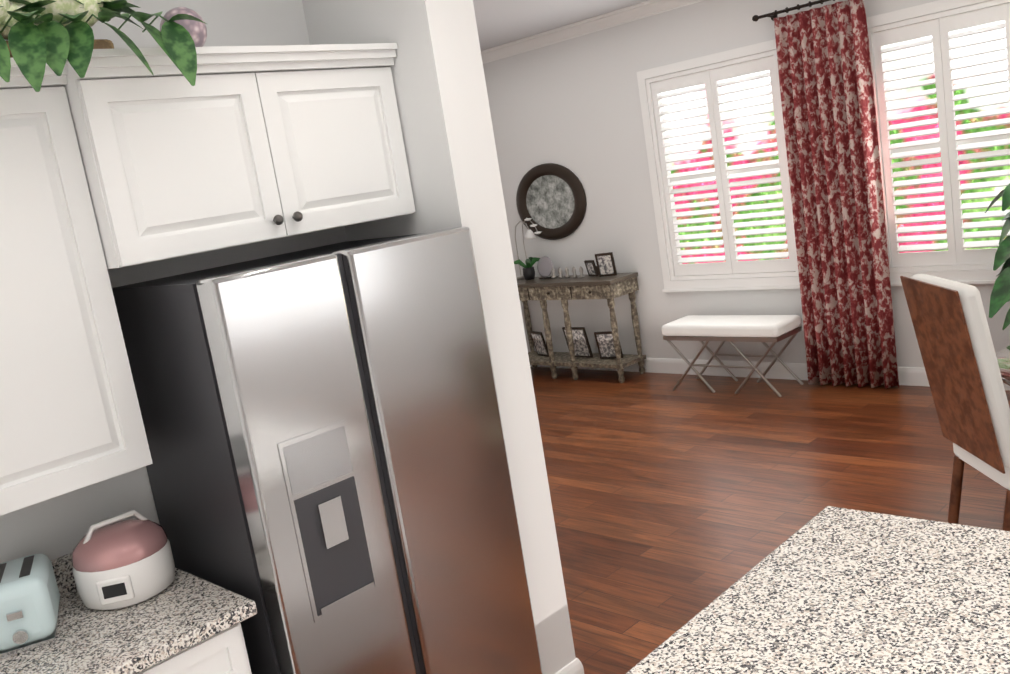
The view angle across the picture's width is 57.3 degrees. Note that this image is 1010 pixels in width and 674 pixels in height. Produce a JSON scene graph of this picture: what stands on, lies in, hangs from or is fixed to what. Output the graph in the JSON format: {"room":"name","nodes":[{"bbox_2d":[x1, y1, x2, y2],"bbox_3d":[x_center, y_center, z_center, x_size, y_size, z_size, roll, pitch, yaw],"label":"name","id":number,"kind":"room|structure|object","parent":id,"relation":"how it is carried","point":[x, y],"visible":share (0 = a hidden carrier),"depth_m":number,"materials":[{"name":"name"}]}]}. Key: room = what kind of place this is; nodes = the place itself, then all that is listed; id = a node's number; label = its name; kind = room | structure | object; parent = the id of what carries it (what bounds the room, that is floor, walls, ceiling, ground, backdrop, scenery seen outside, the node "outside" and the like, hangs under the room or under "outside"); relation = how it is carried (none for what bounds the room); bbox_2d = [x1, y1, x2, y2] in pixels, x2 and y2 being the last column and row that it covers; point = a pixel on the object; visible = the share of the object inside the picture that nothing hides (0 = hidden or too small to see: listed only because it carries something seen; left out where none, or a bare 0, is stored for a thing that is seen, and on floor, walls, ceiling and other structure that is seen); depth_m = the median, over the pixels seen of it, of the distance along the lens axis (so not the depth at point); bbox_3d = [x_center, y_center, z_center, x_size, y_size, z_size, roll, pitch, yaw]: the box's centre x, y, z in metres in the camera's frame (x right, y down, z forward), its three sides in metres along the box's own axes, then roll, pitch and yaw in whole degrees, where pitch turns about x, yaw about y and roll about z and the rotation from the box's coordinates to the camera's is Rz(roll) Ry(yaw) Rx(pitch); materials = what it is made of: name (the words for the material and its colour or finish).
{"room":"kitchen","nodes":[
{"label":"kitchen","id":0,"kind":"room"},
{"bbox_2d":[0,0,346,562],"bbox_3d":[-1.798,0.263,2.406,0.140,3.080,3.425,1,14,45],"label":"wall","id":1,"kind":"structure","parent":0,"point":[53,528],"depth_m":2.95,"materials":[{"name":"white paint"}]},
{"bbox_2d":[0,71,152,515],"bbox_3d":[-1.535,-0.051,2.310,0.352,1.072,0.974,1,14,45],"label":"upper cabinet","id":2,"kind":"object","parent":1,"relation":"attached to","point":[71,417],"depth_m":2.41,"materials":[{"name":"white wood"}]},
{"bbox_2d":[60,55,415,274],"bbox_3d":[-0.852,-0.555,2.914,0.437,0.512,1.029,1,14,45],"label":"upper cabinet","id":3,"kind":"object","parent":1,"relation":"attached to","point":[118,158],"depth_m":2.67,"materials":[{"name":"white wood"}]},
{"bbox_2d":[0,0,206,91],"bbox_3d":[-1.284,-0.718,2.201,0.387,0.341,1.292,1,14,45],"label":"plant","id":4,"kind":"object","parent":3,"relation":"on","point":[36,36],"visible":0.98,"depth_m":2.31,"materials":[{"name":"green plant"}]},
{"bbox_2d":[302,0,575,673],"bbox_3d":[-2.335,-0.193,5.469,6.570,3.080,0.210,1,14,45],"label":"wall","id":5,"kind":"structure","parent":0,"point":[439,81],"depth_m":3.11,"materials":[{"name":"white paint"}]},
{"bbox_2d":[555,658,583,673],"bbox_3d":[-2.021,1.215,5.794,6.586,0.132,0.016,1,14,45],"label":"baseboard","id":6,"kind":"structure","parent":5,"relation":"attached to","point":[575,666],"depth_m":3.42,"materials":[{"name":"white"}]},
{"bbox_2d":[473,0,647,50],"bbox_3d":[-0.642,-1.793,3.857,11.800,0.060,8.320,1,14,45],"label":"ceiling","id":7,"kind":"structure","parent":0,"point":[500,22],"depth_m":7.23,"materials":[{"name":"white paint"}]},
{"bbox_2d":[483,0,1009,367],"bbox_3d":[2.341,-1.180,6.808,11.600,3.080,0.160,1,14,45],"label":"wall","id":8,"kind":"structure","parent":0,"point":[573,105],"depth_m":8.01,"materials":[{"name":"white paint"}]},
{"bbox_2d":[516,163,586,239],"bbox_3d":[0.412,-1.254,8.598,0.860,0.710,0.045,1,14,45],"label":"mirror","id":9,"kind":"object","parent":8,"relation":"attached to","point":[551,200],"visible":0.96,"depth_m":8.57,"materials":[{"name":"brown metal"}]},
{"bbox_2d":[481,0,703,63],"bbox_3d":[2.023,-2.598,6.469,11.200,0.105,0.086,1,14,45],"label":"crown molding","id":10,"kind":"structure","parent":8,"relation":"attached to","point":[648,8],"depth_m":7.77,"materials":[{"name":"white wood"}]},
{"bbox_2d":[637,39,799,291],"bbox_3d":[1.733,-1.289,7.334,1.345,1.840,0.160,1,14,45],"label":"window","id":11,"kind":"structure","parent":8,"relation":"in","point":[732,272],"depth_m":7.32,"materials":[{"name":"white wood"}]},
{"bbox_2d":[530,358,1009,390],"bbox_3d":[2.510,0.274,7.002,11.200,0.132,0.016,1,14,45],"label":"baseboard","id":12,"kind":"structure","parent":8,"relation":"attached to","point":[913,376],"depth_m":7.58,"materials":[{"name":"white wood"}]},
{"bbox_2d":[752,0,834,21],"bbox_3d":[2.167,-2.298,6.377,0.980,0.058,0.148,1,14,45],"label":"curtain rod","id":13,"kind":"object","parent":8,"relation":"attached to","point":[772,15],"visible":0.96,"depth_m":6.49,"materials":[{"name":"grey metal"}]},
{"bbox_2d":[774,0,898,388],"bbox_3d":[2.349,-0.954,6.580,0.682,2.686,0.118,1,14,45],"label":"curtain","id":14,"kind":"object","parent":13,"relation":"hanging from","point":[828,110],"visible":1,"depth_m":6.55,"materials":[{"name":"red fabric"}]},
{"bbox_2d":[866,0,1009,285],"bbox_3d":[2.940,-1.266,6.109,1.105,1.840,0.160,1,14,45],"label":"window","id":15,"kind":"structure","parent":8,"relation":"in","point":[956,261],"depth_m":6.11,"materials":[{"name":"white wood"}]},
{"bbox_2d":[530,367,1009,673],"bbox_3d":[-0.152,1.261,4.397,11.800,0.060,8.320,1,14,45],"label":"floor","id":16,"kind":"structure","parent":0,"point":[690,497],"depth_m":5.30,"materials":[{"name":"brown wood"}]},
{"bbox_2d":[0,553,256,673],"bbox_3d":[-1.198,1.220,2.441,0.672,1.020,1.037,1,14,45],"label":"base cabinet","id":17,"kind":"object","parent":16,"relation":"on","point":[183,622],"visible":0.65,"depth_m":2.44,"materials":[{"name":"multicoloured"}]},
{"bbox_2d":[0,553,60,659],"bbox_3d":[-1.302,0.715,2.487,0.165,0.186,0.272,-13,11,-21],"label":"toaster","id":18,"kind":"object","parent":17,"relation":"on","point":[30,608],"visible":1,"depth_m":2.40,"materials":[{"name":"teal"}]},
{"bbox_2d":[72,510,174,609],"bbox_3d":[-1.101,0.629,2.661,0.269,0.232,0.266,1,14,45],"label":"rice cooker","id":19,"kind":"object","parent":17,"relation":"on","point":[118,564],"visible":1,"depth_m":2.57,"materials":[{"name":"white plastic"}]},
{"bbox_2d":[112,226,542,673],"bbox_3d":[-0.525,0.606,3.041,0.711,1.773,0.910,1,14,45],"label":"fridge","id":20,"kind":"object","parent":16,"relation":"on","point":[328,471],"visible":1,"depth_m":2.69,"materials":[{"name":"grey metal"}]},
{"bbox_2d":[517,272,645,382],"bbox_3d":[0.577,-0.086,8.531,1.460,0.910,0.415,1,14,45],"label":"console table","id":21,"kind":"object","parent":16,"relation":"on","point":[564,290],"visible":0.73,"depth_m":8.24,"materials":[{"name":"brown"}]},
{"bbox_2d":[529,331,548,356],"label":"picture frame","id":22,"kind":"object","parent":21,"relation":"on","point":[540,345],"depth_m":8.82,"materials":[{"name":"brown metal"}]},
{"bbox_2d":[514,218,616,279],"label":"decorations","id":23,"kind":"object","parent":21,"relation":"on","point":[605,266],"depth_m":8.52,"materials":[{"name":"brown metal"}]},
{"bbox_2d":[572,327,592,357],"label":"picture frame","id":24,"kind":"object","parent":21,"relation":"on","point":[582,348],"depth_m":8.43,"materials":[{"name":"brown metal"}]},
{"bbox_2d":[594,331,615,358],"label":"picture frame","id":25,"kind":"object","parent":21,"relation":"on","point":[604,340],"depth_m":8.24,"materials":[{"name":"brown metal"}]},
{"bbox_2d":[662,315,803,396],"bbox_3d":[1.788,0.135,7.263,1.030,0.551,0.400,1,14,45],"label":"bench","id":26,"kind":"object","parent":16,"relation":"on","point":[763,329],"visible":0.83,"depth_m":7.11,"materials":[{"name":"white"}]},
{"bbox_2d":[626,506,1009,673],"bbox_3d":[0.801,1.111,1.544,1.299,0.915,1.797,1,14,45],"label":"kitchen island","id":27,"kind":"object","parent":16,"relation":"on","point":[831,590],"visible":1,"depth_m":1.97,"materials":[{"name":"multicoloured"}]},
{"bbox_2d":[900,273,1009,530],"bbox_3d":[2.176,0.315,3.920,0.685,1.225,0.540,-9,10,2],"label":"chair","id":28,"kind":"object","parent":16,"relation":"on","point":[956,346],"visible":0.81,"depth_m":3.79,"materials":[{"name":"brown wood"}]},
{"bbox_2d":[985,183,1009,329],"bbox_3d":[3.253,-0.276,5.329,0.817,1.546,0.899,1,14,45],"label":"floor plant","id":29,"kind":"object","parent":16,"relation":"on","point":[1000,296],"visible":1,"depth_m":5.29,"materials":[{"name":"green plant"}]},
{"bbox_2d":[996,345,1009,385],"bbox_3d":[2.887,0.446,3.866,1.480,0.760,1.480,1,14,45],"label":"dining table","id":30,"kind":"object","parent":16,"relation":"on","point":[1003,357],"visible":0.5,"depth_m":4.11,"materials":[{"name":"clear glass"}]},
{"label":"outside","id":31,"kind":"structure","parent":0,"visible":0},
{"bbox_2d":[661,20,1009,263],"bbox_3d":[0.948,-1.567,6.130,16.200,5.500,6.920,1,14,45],"label":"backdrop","id":32,"kind":"structure","parent":31,"point":[954,72],"depth_m":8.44,"materials":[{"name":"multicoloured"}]}
]}

